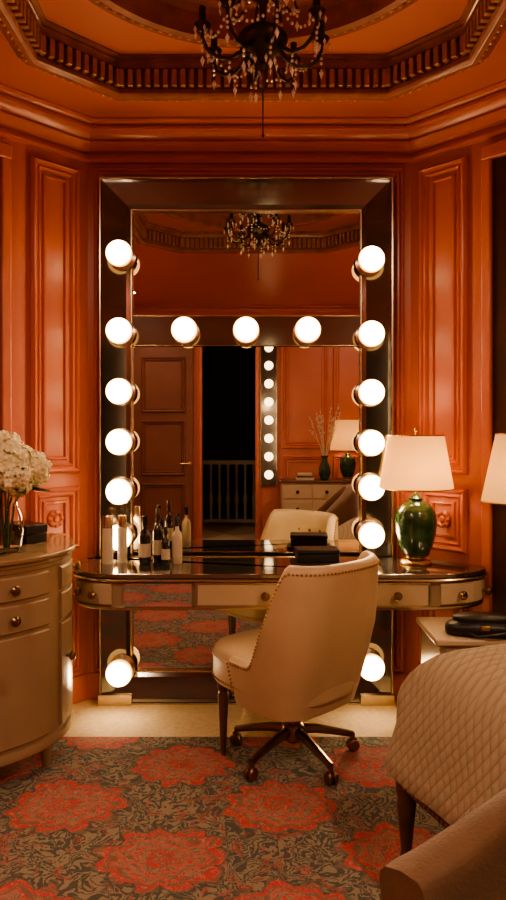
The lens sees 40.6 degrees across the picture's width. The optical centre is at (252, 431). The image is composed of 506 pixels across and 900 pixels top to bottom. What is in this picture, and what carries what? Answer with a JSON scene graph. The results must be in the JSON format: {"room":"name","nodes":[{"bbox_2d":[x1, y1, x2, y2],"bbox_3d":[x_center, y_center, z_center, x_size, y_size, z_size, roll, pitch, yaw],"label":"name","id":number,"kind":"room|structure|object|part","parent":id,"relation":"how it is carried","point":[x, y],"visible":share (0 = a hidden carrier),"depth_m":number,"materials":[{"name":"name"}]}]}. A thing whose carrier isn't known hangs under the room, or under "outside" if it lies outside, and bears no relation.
{"room":"backstage room","nodes":[
{"label":"backstage room","id":0,"kind":"room"},
{"bbox_2d":[0,137,87,675],"bbox_3d":[-1.355,-0.250,3.185,0.100,3.300,1.353,0,0,45],"label":"wall","id":1,"kind":"structure","parent":0,"point":[21,153],"depth_m":3.46,"materials":[{"name":"paint"}]},
{"bbox_2d":[0,141,11,432],"bbox_3d":[-1.441,0.015,2.997,0.045,2.770,0.790,0,0,45],"label":"door frame","id":2,"kind":"structure","parent":1,"relation":"attached to","point":[5,149],"depth_m":3.24,"materials":[{"name":"paint"}]},
{"bbox_2d":[30,155,79,672],"bbox_3d":[-0.993,-0.060,3.455,0.031,2.600,0.270,0,0,45],"label":"trim","id":3,"kind":"structure","parent":1,"relation":"attached to","point":[55,518],"depth_m":3.46,"materials":[{"name":"paint"}]},
{"bbox_2d":[0,79,505,163],"bbox_3d":[-0.020,-1.505,1.000,3.500,0.190,5.200,0,0,0],"label":"crown molding","id":4,"kind":"structure","parent":1,"relation":"attached to","point":[479,115],"depth_m":3.50,"materials":[{"name":"paint"}]},
{"bbox_2d":[63,700,396,736],"bbox_3d":[0.000,1.450,-0.125,3.800,0.100,7.750,0,0,0],"label":"floor","id":5,"kind":"structure","parent":0,"point":[90,719],"depth_m":3.32,"materials":[{"name":"carpet"}]},
{"bbox_2d":[0,737,445,899],"bbox_3d":[-0.020,1.395,0.810,3.400,0.010,4.620,0,0,0],"label":"patterned rug","id":6,"kind":"object","parent":5,"relation":"on","point":[109,818],"visible":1,"depth_m":2.44,"materials":[{"name":"carpet"}]},
{"bbox_2d":[0,533,80,767],"bbox_3d":[-1.113,0.948,2.825,0.586,0.905,0.946,0,0,45],"label":"chest","id":7,"kind":"object","parent":6,"relation":"on","point":[37,654],"visible":1,"depth_m":2.74,"materials":[{"name":"beige paint"}]},
{"bbox_2d":[0,430,51,553],"bbox_3d":[-1.006,0.243,2.802,0.362,0.504,0.363,0,0,-25],"label":"hydrangea vase","id":8,"kind":"object","parent":7,"relation":"on","point":[22,468],"visible":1,"depth_m":2.74,"materials":[{"name":"clear glass"}]},
{"bbox_2d":[22,521,47,543],"bbox_3d":[-1.031,0.454,3.098,0.176,0.082,0.120,0,0,38],"label":"box","id":9,"kind":"object","parent":7,"relation":"on","point":[34,532],"visible":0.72,"depth_m":3.05,"materials":[{"name":"black leather"}]},
{"bbox_3d":[-1.030,0.433,3.100,0.176,0.040,0.116,0,0,38],"label":"lid","id":10,"kind":"part","parent":9,"relation":"part of","materials":[{"name":"black leather"}]},
{"bbox_2d":[212,550,379,785],"bbox_3d":[0.168,0.950,2.935,0.599,0.881,0.718,0,0,-43],"label":"swivel chair","id":11,"kind":"object","parent":6,"relation":"on","point":[306,658],"visible":1,"depth_m":2.68,"materials":[{"name":"beige leather"}]},
{"bbox_3d":[0.135,0.990,2.970,0.510,0.180,0.610,0,0,-43],"label":"seat","id":12,"kind":"part","parent":11,"relation":"part of","materials":[{"name":"beige leather"}]},
{"bbox_2d":[379,788,505,899],"bbox_3d":[0.552,0.927,1.091,0.734,0.926,0.727,0,0,-3],"label":"armchair","id":13,"kind":"object","parent":6,"relation":"on","point":[466,860],"visible":1,"depth_m":1.35,"materials":[{"name":"brown fabric"}]},
{"bbox_2d":[384,643,505,855],"bbox_3d":[1.091,0.835,2.050,1.234,1.110,0.922,0,0,-20],"label":"armchair","id":14,"kind":"object","parent":6,"relation":"on","point":[446,752],"visible":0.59,"depth_m":1.98,"materials":[{"name":"beige fabric"}]},
{"bbox_3d":[1.083,1.075,2.049,1.040,0.150,0.740,0,0,-20],"label":"frame","id":15,"kind":"part","parent":14,"relation":"part of","materials":[{"name":"brown wood"}]},
{"bbox_3d":[1.079,1.097,2.047,1.048,0.083,0.750,0,0,-20],"label":"upholstered rail","id":16,"kind":"part","parent":14,"relation":"part of","materials":[{"name":"brown fabric"}]},
{"bbox_2d":[416,617,505,662],"bbox_3d":[1.020,1.109,2.883,0.580,0.562,0.374,0,0,0],"label":"nightstand","id":17,"kind":"object","parent":6,"relation":"on","point":[435,640],"visible":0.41,"depth_m":2.80,"materials":[{"name":"beige paint"}]},
{"bbox_2d":[445,611,505,637],"bbox_3d":[0.940,0.783,2.782,0.306,0.090,0.166,0,0,8],"label":"handbag","id":18,"kind":"object","parent":17,"relation":"on","point":[476,624],"visible":1,"depth_m":2.75,"materials":[{"name":"black leather"}]},
{"bbox_2d":[480,433,505,504],"bbox_3d":[1.155,0.399,2.930,0.345,0.858,0.345,0,0,0],"label":"table lamp","id":19,"kind":"object","parent":17,"relation":"on","point":[494,490],"visible":0.95,"depth_m":2.88,"materials":[{"name":"beige fabric"}]},
{"bbox_2d":[98,177,394,705],"bbox_3d":[-0.035,0.045,3.493,1.517,2.710,0.213,0,0,0],"label":"vanity mirror","id":20,"kind":"object","parent":5,"relation":"on","point":[246,323],"visible":0.95,"depth_m":3.56,"materials":[{"name":"clear mirror"}]},
{"bbox_2d":[102,515,112,563],"bbox_3d":[-0.705,0.523,3.320,0.054,0.230,0.054,0,0,0],"label":"bottle","id":21,"kind":"object","parent":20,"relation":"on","point":[107,531],"visible":1,"depth_m":3.30,"materials":[{"name":"beige"}]},
{"bbox_2d":[117,515,126,562],"bbox_3d":[-0.640,0.523,3.350,0.048,0.230,0.048,0,0,0],"label":"bottle","id":22,"kind":"object","parent":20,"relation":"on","point":[122,519],"visible":1,"depth_m":3.33,"materials":[{"name":"beige"}]},
{"bbox_2d":[139,515,150,563],"bbox_3d":[-0.525,0.522,3.320,0.059,0.232,0.059,0,0,0],"label":"wine bottle","id":23,"kind":"object","parent":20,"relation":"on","point":[144,536],"visible":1,"depth_m":3.30,"materials":[{"name":"black glass"}]},
{"bbox_2d":[153,509,162,562],"bbox_3d":[-0.465,0.507,3.350,0.053,0.262,0.053,0,0,0],"label":"wine bottle","id":24,"kind":"object","parent":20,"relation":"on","point":[157,530],"visible":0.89,"depth_m":3.33,"materials":[{"name":"black glass"}]},
{"bbox_2d":[161,527,169,564],"bbox_3d":[-0.420,0.547,3.290,0.043,0.182,0.043,0,0,0],"label":"wine bottle","id":25,"kind":"object","parent":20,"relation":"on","point":[165,544],"visible":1,"depth_m":3.27,"materials":[{"name":"black glass"}]},
{"bbox_2d":[172,516,181,563],"bbox_3d":[-0.370,0.524,3.330,0.051,0.227,0.051,0,0,0],"label":"wine bottle","id":26,"kind":"object","parent":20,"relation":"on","point":[176,536],"visible":1,"depth_m":3.31,"materials":[{"name":"beige"}]},
{"bbox_3d":[-0.035,0.045,3.542,1.486,2.686,0.056,0,0,0],"label":"mirrored frame","id":27,"kind":"part","parent":20,"relation":"part of","materials":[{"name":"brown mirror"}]},
{"bbox_2d":[133,212,359,668],"bbox_3d":[-0.035,0.092,3.566,1.200,2.495,0.008,0,0,0],"label":"mirror glass","id":28,"kind":"object","parent":20,"relation":"attached to","point":[255,454],"depth_m":3.56,"materials":[{"name":"clear mirror"}]},
{"bbox_2d":[290,546,342,565],"bbox_3d":[0.310,0.601,3.330,0.240,0.074,0.150,0,0,-4],"label":"box","id":29,"kind":"object","parent":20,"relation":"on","point":[304,555],"visible":0.87,"depth_m":3.27,"materials":[{"name":"black leather"}]},
{"bbox_3d":[0.310,0.574,3.330,0.206,0.020,0.126,0,0,-4],"label":"lid","id":30,"kind":"part","parent":29,"relation":"part of","materials":[{"name":"black leather"}]},
{"bbox_2d":[378,428,454,565],"bbox_3d":[0.795,0.309,3.340,0.365,0.658,0.365,0,0,0],"label":"table lamp","id":31,"kind":"object","parent":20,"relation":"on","point":[415,463],"visible":1,"depth_m":3.24,"materials":[{"name":"white fabric"}]},
{"bbox_3d":[0.795,0.145,3.340,0.360,0.255,0.360,0,0,0],"label":"lamp shade","id":32,"kind":"part","parent":31,"relation":"part of","materials":[{"name":"fabric"}]},
{"bbox_2d":[88,164,410,671],"bbox_3d":[-0.020,-0.250,3.650,1.780,3.300,0.100,0,0,0],"label":"wall","id":33,"kind":"structure","parent":0,"point":[90,166],"depth_m":3.60,"materials":[{"name":"paint"}]},
{"bbox_2d":[94,167,404,671],"bbox_3d":[-0.020,-0.065,3.584,1.630,2.650,0.031,0,0,0],"label":"trim","id":34,"kind":"structure","parent":33,"relation":"attached to","point":[398,173],"depth_m":3.58,"materials":[{"name":"paint"}]},
{"bbox_2d":[88,672,410,699],"bbox_3d":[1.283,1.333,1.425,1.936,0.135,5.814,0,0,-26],"label":"baseboard","id":35,"kind":"structure","parent":33,"relation":"attached to","point":[93,677],"depth_m":3.58,"materials":[{"name":"paint"}]},
{"bbox_2d":[0,18,505,101],"bbox_3d":[0.000,-1.548,2.200,1.912,0.022,1.992,0,0,0],"label":"beads","id":36,"kind":"object","parent":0,"point":[2,24],"visible":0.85,"depth_m":2.95},
{"bbox_2d":[0,30,505,116],"bbox_3d":[-0.020,-1.600,1.000,3.700,0.001,5.400,0,0,0],"label":"soffit","id":37,"kind":"structure","parent":0,"point":[15,73],"depth_m":3.32,"materials":[{"name":"paint"}]},
{"bbox_2d":[37,0,468,53],"bbox_3d":[0.000,-1.710,2.200,1.966,0.001,2.052,0,0,0],"label":"tray","id":38,"kind":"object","parent":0,"point":[84,18],"visible":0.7,"depth_m":2.91,"materials":[{"name":"paint"}]},
{"bbox_2d":[88,0,417,48],"bbox_3d":[0.000,-1.740,2.220,1.590,0.160,1.590,0,0,0],"label":"trim","id":39,"kind":"structure","parent":38,"relation":"attached to","point":[176,18],"depth_m":2.83,"materials":[{"name":"paint"}]},
{"bbox_2d":[95,0,410,46],"bbox_3d":[0.000,-1.684,2.220,1.516,0.028,1.515,0,0,23],"label":"beads","id":40,"kind":"object","parent":39,"relation":"attached to","point":[95,0],"visible":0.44,"depth_m":2.79},
{"bbox_2d":[73,557,492,609],"bbox_3d":[0.114,0.769,3.286,1.998,0.262,0.506,0,0,0],"label":"vanity desk","id":41,"kind":"object","parent":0,"point":[194,583],"depth_m":3.08,"materials":[{"name":"beige wood"}]},
{"bbox_2d":[290,558,342,565],"bbox_3d":[0.310,0.632,3.330,0.240,0.012,0.150,0,0,-4],"label":"tray","id":42,"kind":"object","parent":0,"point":[319,561],"depth_m":3.27,"materials":[{"name":"black leather"}]},
{"bbox_2d":[411,134,505,671],"bbox_3d":[1.315,-0.250,3.185,1.353,3.300,0.100,0,0,45],"label":"wall","id":43,"kind":"structure","parent":0,"point":[472,481],"depth_m":3.45,"materials":[{"name":"paint"}]},
{"bbox_2d":[0,0,505,100],"bbox_3d":[0.000,-1.627,2.200,1.990,0.175,2.070,0,0,0],"label":"trim","id":44,"kind":"structure","parent":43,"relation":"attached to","point":[47,28],"depth_m":3.10,"materials":[{"name":"orange wood"}]},
{"bbox_2d":[6,0,499,88],"bbox_3d":[0.000,-1.618,2.200,1.820,0.076,1.900,0,0,0],"label":"blocks","id":45,"kind":"object","parent":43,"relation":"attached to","point":[22,13],"visible":0.91,"depth_m":3.05},
{"bbox_2d":[418,155,467,665],"bbox_3d":[0.953,-0.060,3.455,0.031,2.600,0.270,0,0,-45],"label":"trim","id":46,"kind":"structure","parent":43,"relation":"attached to","point":[444,519],"depth_m":3.42,"materials":[{"name":"paint"}]},
{"bbox_2d":[481,139,505,611],"bbox_3d":[1.392,0.015,3.006,0.815,2.770,0.045,0,0,45],"label":"door frame","id":47,"kind":"structure","parent":43,"relation":"attached to","point":[497,149],"depth_m":3.26,"materials":[{"name":"paint"}]},
{"bbox_2d":[492,155,505,613],"bbox_3d":[1.399,0.050,3.017,0.710,2.700,0.020,0,0,45],"label":"leaf","id":48,"kind":"object","parent":43,"relation":"attached to","point":[498,164],"visible":0.6,"depth_m":3.24,"materials":[{"name":"brown wood"}]},
{"bbox_3d":[-1.820,-0.250,0.550,0.100,3.300,4.380,0,0,0],"label":"wall","id":49,"kind":"structure","parent":0,"visible":0},
{"bbox_2d":[73,672,87,703],"bbox_3d":[-1.671,1.333,1.060,0.752,0.135,5.277,0,0,10],"label":"baseboard","id":50,"kind":"structure","parent":49,"relation":"attached to","point":[80,682],"depth_m":3.55,"materials":[{"name":"paint"}]},
{"bbox_3d":[0.000,-1.823,2.220,1.280,0.035,1.280,0,0,0],"label":"dome","id":51,"kind":"object","parent":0,"visible":0},
{"bbox_3d":[0.000,-1.817,2.220,0.480,0.045,0.480,0,0,0],"label":"medallion","id":52,"kind":"object","parent":51,"relation":"attached to","visible":0},
{"bbox_2d":[193,0,330,137],"bbox_3d":[0.033,-1.423,2.418,0.463,0.765,0.466,0,0,-34],"label":"chandelier","id":53,"kind":"object","parent":52,"relation":"hanging from","point":[261,41],"visible":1,"depth_m":2.39,"materials":[{"name":"brown metal"}]}
]}

